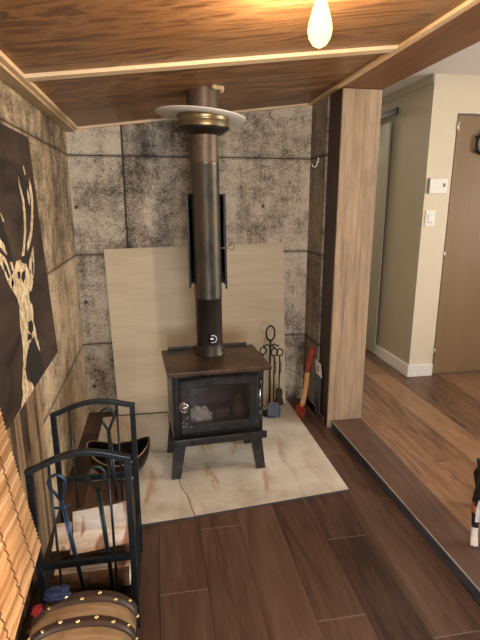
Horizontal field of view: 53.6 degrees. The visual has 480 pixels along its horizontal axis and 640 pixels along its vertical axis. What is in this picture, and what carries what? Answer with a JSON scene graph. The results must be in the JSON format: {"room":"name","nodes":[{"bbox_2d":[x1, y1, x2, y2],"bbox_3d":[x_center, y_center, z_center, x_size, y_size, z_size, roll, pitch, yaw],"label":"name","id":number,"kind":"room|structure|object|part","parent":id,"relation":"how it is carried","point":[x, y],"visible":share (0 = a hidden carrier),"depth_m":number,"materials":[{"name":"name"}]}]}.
{"room":"living room","nodes":[
{"label":"living room","id":0,"kind":"room"},
{"bbox_2d":[0,80,88,639],"bbox_3d":[-0.602,0.289,0.269,0.100,2.250,5.785,-2,14,-10],"label":"wall","id":1,"kind":"structure","parent":0,"point":[63,383],"depth_m":2.32,"materials":[{"name":"concrete"}]},
{"bbox_2d":[0,408,40,639],"bbox_3d":[-0.536,0.226,0.610,0.147,1.456,1.283,-2,14,-10],"label":"bamboo blind","id":2,"kind":"object","parent":1,"relation":"attached to","point":[20,545],"visible":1,"depth_m":1.21,"materials":[{"name":"brown wood"}]},
{"bbox_2d":[0,123,57,431],"bbox_3d":[-0.797,-0.190,1.683,0.027,0.945,0.983,-2,14,-10],"label":"picture","id":3,"kind":"object","parent":1,"relation":"attached to","point":[28,344],"visible":1,"depth_m":1.70,"materials":[{"name":"fabric"}]},
{"bbox_2d":[66,106,311,412],"bbox_3d":[-0.236,-0.493,3.219,1.910,2.350,0.100,-2,14,-10],"label":"wall","id":4,"kind":"structure","parent":0,"point":[129,184],"depth_m":3.08,"materials":[{"name":"concrete"}]},
{"bbox_2d":[77,103,311,129],"bbox_3d":[-0.260,-1.270,2.955,1.480,0.197,0.026,-2,14,-10],"label":"batten","id":5,"kind":"object","parent":4,"relation":"attached to","point":[304,104],"visible":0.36,"depth_m":2.91,"materials":[{"name":"brown wood"}]},
{"bbox_2d":[0,0,466,126],"bbox_3d":[0.179,-0.604,0.199,1.590,0.227,5.805,-2,14,-10],"label":"ceiling","id":6,"kind":"structure","parent":0,"point":[38,36],"depth_m":1.59,"materials":[{"name":"brown wood"}]},
{"bbox_2d":[0,61,75,131],"bbox_3d":[-0.525,-0.460,0.102,0.058,0.019,5.774,-2,14,-10],"label":"board","id":7,"kind":"object","parent":6,"relation":"attached to","point":[8,77],"visible":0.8,"depth_m":1.92,"materials":[{"name":"beige wood"}]},
{"bbox_2d":[0,50,77,129],"bbox_3d":[-0.484,-0.467,0.094,0.018,0.018,5.747,-2,14,-10],"label":"batten","id":8,"kind":"object","parent":6,"relation":"attached to","point":[4,59],"visible":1,"depth_m":1.81,"materials":[{"name":"brown wood"}]},
{"bbox_2d":[25,45,397,81],"bbox_3d":[-0.075,-0.987,1.821,1.443,0.193,0.058,-3,14,-11],"label":"batten","id":9,"kind":"object","parent":6,"relation":"attached to","point":[56,75],"visible":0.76,"depth_m":1.80,"materials":[{"name":"brown wood"}]},
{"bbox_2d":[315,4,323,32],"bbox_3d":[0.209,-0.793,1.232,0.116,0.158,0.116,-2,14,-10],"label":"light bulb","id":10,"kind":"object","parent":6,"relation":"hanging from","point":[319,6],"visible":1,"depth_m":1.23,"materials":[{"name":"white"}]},
{"bbox_2d":[308,0,479,104],"bbox_3d":[0.949,-0.703,0.291,0.036,0.018,5.743,-2,14,-10],"label":"batten","id":11,"kind":"object","parent":6,"relation":"attached to","point":[468,4],"visible":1,"depth_m":1.86,"materials":[{"name":"brown wood"}]},
{"bbox_2d":[18,398,479,639],"bbox_3d":[0.182,1.316,0.717,1.710,0.060,5.885,-2,14,-10],"label":"floor","id":12,"kind":"structure","parent":0,"point":[349,565],"depth_m":1.89,"materials":[{"name":"brown wood"}]},
{"bbox_2d":[27,590,138,639],"bbox_3d":[-0.411,0.998,1.181,0.309,0.335,0.488,-2,14,-10],"label":"trunk","id":13,"kind":"object","parent":12,"relation":"on","point":[92,614],"visible":0.98,"depth_m":1.31,"materials":[{"name":"brown wood"}]},
{"bbox_2d":[31,603,43,617],"bbox_3d":[-0.573,0.825,1.351,0.035,0.030,0.036,9,17,33],"label":"cloth","id":14,"kind":"object","parent":13,"relation":"on","point":[37,609],"visible":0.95,"depth_m":1.34,"materials":[{"name":"red fabric"}]},
{"bbox_2d":[44,584,70,601],"bbox_3d":[-0.524,0.782,1.364,0.078,0.037,0.050,-2,14,-10],"label":"folded bandana","id":15,"kind":"object","parent":13,"relation":"on","point":[53,593],"visible":1,"depth_m":1.35,"materials":[{"name":"blue fabric"}]},
{"bbox_2d":[24,398,142,627],"bbox_3d":[-0.529,0.682,1.710,0.316,0.693,0.392,-2,14,-10],"label":"rack","id":16,"kind":"object","parent":12,"relation":"on","point":[132,591],"visible":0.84,"depth_m":1.56,"materials":[{"name":"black metal"}]},
{"bbox_2d":[46,473,86,590],"bbox_3d":[-0.560,0.726,1.552,0.098,0.509,0.018,-2,14,-10],"label":"fire poker","id":17,"kind":"object","parent":16,"relation":"on","point":[62,507],"visible":0.74,"depth_m":1.53,"materials":[{"name":"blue metal"}]},
{"bbox_3d":[-0.577,0.525,1.499,0.062,0.094,0.010,-2,14,-10],"label":"eye handle","id":18,"kind":"part","parent":17,"relation":"part of","materials":[{"name":"blue metal"}]},
{"bbox_2d":[53,560,130,591],"bbox_3d":[-0.517,0.902,1.683,0.252,0.093,0.103,-2,14,-10],"label":"log","id":19,"kind":"object","parent":16,"relation":"on","point":[95,576],"visible":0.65,"depth_m":1.64,"materials":[{"name":"brown wood"}]},
{"bbox_2d":[52,522,72,557],"bbox_3d":[-0.625,0.780,1.681,0.058,0.104,0.114,-2,14,-10],"label":"log","id":20,"kind":"object","parent":19,"relation":"on","point":[63,540],"visible":0.64,"depth_m":1.65,"materials":[{"name":"beige wood"}]},
{"bbox_2d":[71,500,128,558],"bbox_3d":[-0.489,0.739,1.691,0.200,0.177,0.158,-2,14,-10],"label":"log","id":21,"kind":"object","parent":19,"relation":"on","point":[87,528],"visible":0.76,"depth_m":1.68,"materials":[{"name":"beige wood"}]},
{"bbox_2d":[61,548,129,559],"bbox_3d":[-0.544,0.863,1.832,0.252,0.110,0.126,-2,14,-10],"label":"log","id":22,"kind":"object","parent":16,"relation":"on","point":[125,549],"visible":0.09,"depth_m":1.77,"materials":[{"name":"brown wood"}]},
{"bbox_3d":[-0.561,0.639,1.887,0.315,0.693,0.022,-2,14,-10],"label":"frame","id":23,"kind":"part","parent":16,"relation":"part of","materials":[{"name":"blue metal"}]},
{"bbox_2d":[86,465,115,591],"bbox_3d":[-0.455,0.713,1.567,0.067,0.526,0.018,-2,14,-10],"label":"fire poker","id":24,"kind":"object","parent":16,"relation":"on","point":[98,491],"visible":0.8,"depth_m":1.54,"materials":[{"name":"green metal"}]},
{"bbox_3d":[-0.458,0.503,1.515,0.062,0.094,0.010,-2,14,-10],"label":"eye handle","id":25,"kind":"part","parent":24,"relation":"part of","materials":[{"name":"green metal"}]},
{"bbox_2d":[98,407,118,500],"bbox_3d":[-0.505,0.612,1.861,0.062,0.582,0.018,-2,14,-10],"label":"fire poker","id":26,"kind":"object","parent":16,"relation":"on","point":[108,430],"visible":0.82,"depth_m":1.82,"materials":[{"name":"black metal"}]},
{"bbox_3d":[-0.505,0.374,1.803,0.062,0.093,0.010,-2,14,-10],"label":"eye handle","id":27,"kind":"part","parent":26,"relation":"part of","materials":[{"name":"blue metal"}]},
{"bbox_2d":[88,413,194,526],"bbox_3d":[-0.563,0.790,2.694,0.524,0.012,1.167,-2,14,-10],"label":"tile","id":28,"kind":"object","parent":12,"relation":"on","point":[163,499],"visible":0.72,"depth_m":2.52,"materials":[{"name":"beige tile"}]},
{"bbox_2d":[86,436,149,478],"bbox_3d":[-0.643,0.728,2.538,0.332,0.183,0.258,-2,14,-10],"label":"bucket","id":29,"kind":"object","parent":28,"relation":"on","point":[143,444],"visible":0.59,"depth_m":2.59,"materials":[{"name":"brown metal"}]},
{"bbox_2d":[168,399,348,517],"bbox_3d":[0.026,0.752,2.843,0.878,0.012,1.227,-2,14,-10],"label":"tile","id":30,"kind":"object","parent":12,"relation":"on","point":[217,478],"visible":0.73,"depth_m":2.56,"materials":[{"name":"beige tile"}]},
{"bbox_2d":[104,242,284,414],"bbox_3d":[-0.273,0.059,3.240,1.206,1.142,0.093,-2,14,-10],"label":"panel","id":31,"kind":"object","parent":30,"relation":"on","point":[152,308],"visible":0.71,"depth_m":3.21,"materials":[{"name":"beige wood"}]},
{"bbox_2d":[161,342,271,479],"bbox_3d":[-0.138,0.488,2.585,0.524,0.625,0.400,-3,14,-13],"label":"wood stove","id":32,"kind":"object","parent":30,"relation":"on","point":[240,369],"visible":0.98,"depth_m":2.45,"materials":[{"name":"black metal"}]},
{"bbox_3d":[-0.380,0.652,2.740,0.088,0.233,0.026,-3,14,-13],"label":"leg","id":33,"kind":"part","parent":32,"relation":"part of","materials":[{"name":"black metal"}]},
{"bbox_3d":[-0.316,0.716,2.480,0.088,0.233,0.040,-3,14,-13],"label":"leg","id":34,"kind":"part","parent":32,"relation":"part of","materials":[{"name":"black metal"}]},
{"bbox_3d":[-0.278,0.431,2.349,0.048,0.051,0.045,-3,14,-13],"label":"coil handle","id":35,"kind":"part","parent":32,"relation":"part of","materials":[{"name":"silver metal"}]},
{"bbox_2d":[155,85,245,356],"bbox_3d":[-0.191,-0.474,2.440,0.443,1.345,0.444,-2,14,-10],"label":"pipe","id":36,"kind":"object","parent":32,"relation":"on","point":[201,119],"visible":0.99,"depth_m":2.37,"materials":[{"name":"black metal"}]},
{"bbox_3d":[-0.191,-0.992,2.312,0.443,0.040,0.444,-2,14,-10],"label":"ceiling plate","id":37,"kind":"part","parent":36,"relation":"part of","materials":[{"name":"white metal"}]},
{"bbox_2d":[208,334,217,343],"bbox_3d":[-0.144,0.099,2.507,0.050,0.050,0.017,-2,14,-10],"label":"thermometer","id":38,"kind":"object","parent":36,"relation":"attached to","point":[212,338],"visible":1,"depth_m":2.50,"materials":[{"name":"white metal"}]},
{"bbox_3d":[-0.068,-0.379,2.473,0.087,0.038,0.014,-2,14,-10],"label":"damper handle","id":39,"kind":"part","parent":36,"relation":"part of","materials":[{"name":"metal"}]},
{"bbox_2d":[191,405,212,422],"bbox_3d":[-0.218,0.492,2.507,0.148,0.092,0.098,-2,14,-10],"label":"pile","id":40,"kind":"object","parent":32,"relation":"on","point":[198,414],"visible":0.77,"depth_m":2.48,"materials":[{"name":"grey"}]},
{"bbox_2d":[190,388,229,407],"bbox_3d":[-0.166,0.434,2.636,0.222,0.109,0.094,-2,14,-10],"label":"log","id":41,"kind":"object","parent":32,"relation":"in","point":[219,395],"visible":0.94,"depth_m":2.60,"materials":[{"name":"brown wood"}]},
{"bbox_3d":[-0.139,0.211,2.521,0.524,0.024,0.390,-3,14,-13],"label":"plate","id":42,"kind":"part","parent":32,"relation":"part of","materials":[{"name":"brown metal"}]},
{"bbox_3d":[-0.105,0.422,2.426,0.410,0.306,0.033,-3,14,-13],"label":"stove door","id":43,"kind":"part","parent":32,"relation":"part of","materials":[{"name":"black metal"}]},
{"bbox_2d":[215,407,229,416],"bbox_3d":[-0.096,0.500,2.572,0.080,0.050,0.049,-6,15,-21],"label":"log","id":44,"kind":"object","parent":32,"relation":"on","point":[221,412],"visible":1,"depth_m":2.56,"materials":[{"name":"brown wood"}]},
{"bbox_2d":[233,393,243,415],"bbox_3d":[-0.007,0.461,2.601,0.059,0.094,0.132,1,14,3],"label":"log","id":45,"kind":"object","parent":32,"relation":"on","point":[238,407],"visible":1,"depth_m":2.57,"materials":[{"name":"brown wood"}]},
{"bbox_3d":[0.092,0.693,2.574,0.088,0.233,0.040,-3,14,-13],"label":"leg","id":46,"kind":"part","parent":32,"relation":"part of","materials":[{"name":"black metal"}]},
{"bbox_2d":[263,325,278,416],"bbox_3d":[0.201,0.339,3.180,0.124,0.628,0.132,-2,14,-10],"label":"stand","id":47,"kind":"object","parent":30,"relation":"on","point":[272,339],"visible":0.68,"depth_m":3.15,"materials":[{"name":"black metal"}]},
{"bbox_2d":[259,347,266,407],"bbox_3d":[0.155,0.395,3.152,0.057,0.458,0.010,-2,14,-10],"label":"fire poker","id":48,"kind":"object","parent":47,"relation":"hanging from","point":[261,347],"visible":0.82,"depth_m":3.11,"materials":[{"name":"black metal"}]},
{"bbox_2d":[267,348,279,417],"bbox_3d":[0.224,0.413,3.112,0.084,0.473,0.031,-2,14,-10],"label":"shovel","id":49,"kind":"object","parent":47,"relation":"hanging from","point":[273,409],"visible":1,"depth_m":3.15,"materials":[{"name":"black metal"}]},
{"bbox_2d":[274,348,283,405],"bbox_3d":[0.262,0.375,3.166,0.068,0.390,0.067,-2,14,-10],"label":"brush","id":50,"kind":"object","parent":47,"relation":"hanging from","point":[278,398],"visible":0.91,"depth_m":3.18,"materials":[{"name":"black metal"}]},
{"bbox_2d":[295,348,315,419],"bbox_3d":[0.451,0.425,3.190,0.123,0.474,0.116,-2,14,-10],"label":"axe","id":51,"kind":"object","parent":12,"relation":"on","point":[300,409],"visible":1,"depth_m":3.20,"materials":[{"name":"brown wood"}]},
{"bbox_3d":[0.438,0.470,3.223,0.082,0.255,0.036,-11,18,-38],"label":"handle","id":52,"kind":"part","parent":51,"relation":"part of","materials":[{"name":"brown wood"}]},
{"bbox_2d":[303,95,329,413],"bbox_3d":[0.606,-0.383,3.191,0.230,2.150,0.295,-2,14,-10],"label":"wall","id":53,"kind":"structure","parent":0,"point":[321,109],"depth_m":3.11,"materials":[{"name":"concrete"}]},
{"bbox_2d":[314,373,320,416],"bbox_3d":[0.522,0.506,3.202,0.004,0.280,0.105,-2,14,-10],"label":"metal flashing","id":54,"kind":"object","parent":53,"relation":"attached to","point":[317,378],"visible":1,"depth_m":3.20,"materials":[{"name":"grey metal"}]},
{"bbox_2d":[315,359,321,377],"bbox_3d":[0.522,0.322,3.159,0.004,0.087,0.136,-2,14,-10],"label":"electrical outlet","id":55,"kind":"object","parent":53,"relation":"attached to","point":[318,365],"visible":1,"depth_m":3.15,"materials":[{"name":"white plastic"}]},
{"bbox_2d":[307,348,479,605],"bbox_3d":[2.395,0.746,2.916,3.570,0.110,9.600,-2,14,-10],"label":"floor","id":56,"kind":"structure","parent":0,"point":[420,434],"depth_m":2.80,"materials":[{"name":"brown wood"}]},
{"bbox_2d":[319,88,381,427],"bbox_3d":[0.661,-0.314,2.957,0.229,2.028,0.203,-2,14,-10],"label":"post","id":57,"kind":"object","parent":56,"relation":"on","point":[355,114],"visible":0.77,"depth_m":2.84,"materials":[{"name":"brown wood"}]},
{"bbox_3d":[0.659,-0.316,2.966,0.229,2.028,0.185,-2,14,-10],"label":"dark post","id":58,"kind":"part","parent":57,"relation":"part of","materials":[{"name":"brown wood"}]},
{"bbox_2d":[330,3,479,95],"bbox_3d":[1.082,-0.842,0.318,0.243,0.262,5.835,-2,14,-10],"label":"beam","id":59,"kind":"structure","parent":57,"relation":"on","point":[463,31],"depth_m":1.99,"materials":[{"name":"brown wood"}]},
{"bbox_2d":[332,422,479,603],"bbox_3d":[1.118,1.299,0.554,0.007,0.051,5.262,-3,14,-11],"label":"trim","id":60,"kind":"structure","parent":56,"relation":"attached to","point":[443,554],"depth_m":2.12,"materials":[{"name":"dark brown wood"},{"name":"pale metal"}]},
{"bbox_2d":[470,458,479,546],"bbox_3d":[1.070,0.707,2.034,0.150,0.385,0.538,8,16,30],"label":"dog","id":61,"kind":"object","parent":56,"relation":"on","point":[475,510],"visible":1,"depth_m":1.96},
{"bbox_2d":[376,80,434,364],"bbox_3d":[1.106,-1.017,5.353,0.120,2.342,3.660,-2,14,-10],"label":"wall","id":62,"kind":"structure","parent":0,"point":[410,128],"depth_m":3.83,"materials":[{"name":"beige paint"}]},
{"bbox_2d":[365,107,398,353],"bbox_3d":[1.087,-0.913,4.905,0.074,2.131,1.960,-2,14,-10],"label":"sliding door","id":63,"kind":"structure","parent":62,"relation":"in","point":[385,129],"depth_m":4.18,"materials":[{"name":"grey paint"}]},
{"bbox_3d":[1.071,-1.878,4.664,0.012,0.045,1.960,-2,14,-10],"label":"rail","id":64,"kind":"part","parent":63,"relation":"part of","materials":[{"name":"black metal"}]},
{"bbox_2d":[375,344,409,376],"bbox_3d":[1.050,-0.009,5.533,0.014,0.100,3.574,-2,14,-10],"label":"baseboard","id":65,"kind":"structure","parent":62,"relation":"attached to","point":[401,366],"depth_m":4.07,"materials":[{"name":"white wood"}]},
{"bbox_2d":[381,74,434,104],"bbox_3d":[1.050,-2.111,5.020,0.012,0.057,3.560,-2,14,-10],"label":"crown molding","id":66,"kind":"structure","parent":62,"relation":"attached to","point":[430,79],"depth_m":3.63,"materials":[{"name":"grey paint"}]},
{"bbox_2d":[382,41,479,96],"bbox_3d":[2.395,-1.502,2.360,3.570,0.038,9.600,-2,14,-10],"label":"ceiling","id":67,"kind":"structure","parent":0,"point":[466,61],"depth_m":3.19,"materials":[{"name":"white paint"}]},
{"bbox_2d":[409,74,479,364],"bbox_3d":[2.651,-0.647,3.861,2.634,2.342,0.101,-2,14,-10],"label":"wall","id":68,"kind":"structure","parent":0,"point":[454,95],"depth_m":3.53,"materials":[{"name":"beige paint"}]},
{"bbox_2d":[409,364,432,376],"bbox_3d":[1.463,0.407,3.849,0.203,0.100,0.013,-2,14,-10],"label":"baseboard","id":69,"kind":"structure","parent":68,"relation":"attached to","point":[419,369],"depth_m":3.84,"materials":[{"name":"white wood"}]},
{"bbox_2d":[425,210,434,225],"bbox_3d":[1.423,-0.759,3.554,0.076,0.117,0.012,-2,14,-10],"label":"light switch","id":70,"kind":"object","parent":68,"relation":"attached to","point":[430,214],"visible":1,"depth_m":3.55,"materials":[{"name":"white plastic"}]},
{"bbox_2d":[427,178,447,193],"bbox_3d":[1.455,-0.986,3.498,0.148,0.110,0.022,-2,14,-10],"label":"thermostat","id":71,"kind":"object","parent":68,"relation":"attached to","point":[435,186],"visible":1,"depth_m":3.49,"materials":[{"name":"white plastic"}]},
{"bbox_2d":[432,115,479,373],"bbox_3d":[1.964,-0.529,3.702,0.811,1.972,0.108,-2,14,-10],"label":"door","id":72,"kind":"structure","parent":68,"relation":"in","point":[457,333],"depth_m":3.71,"materials":[{"name":"brown wood"}]},
{"bbox_2d":[474,135,479,154],"bbox_3d":[1.776,-1.301,3.483,0.122,0.175,0.026,-2,14,-10],"label":"wreath","id":73,"kind":"object","parent":72,"relation":"hanging from","point":[476,136],"visible":1,"depth_m":3.47,"materials":[{"name":"black metal"}]}
]}

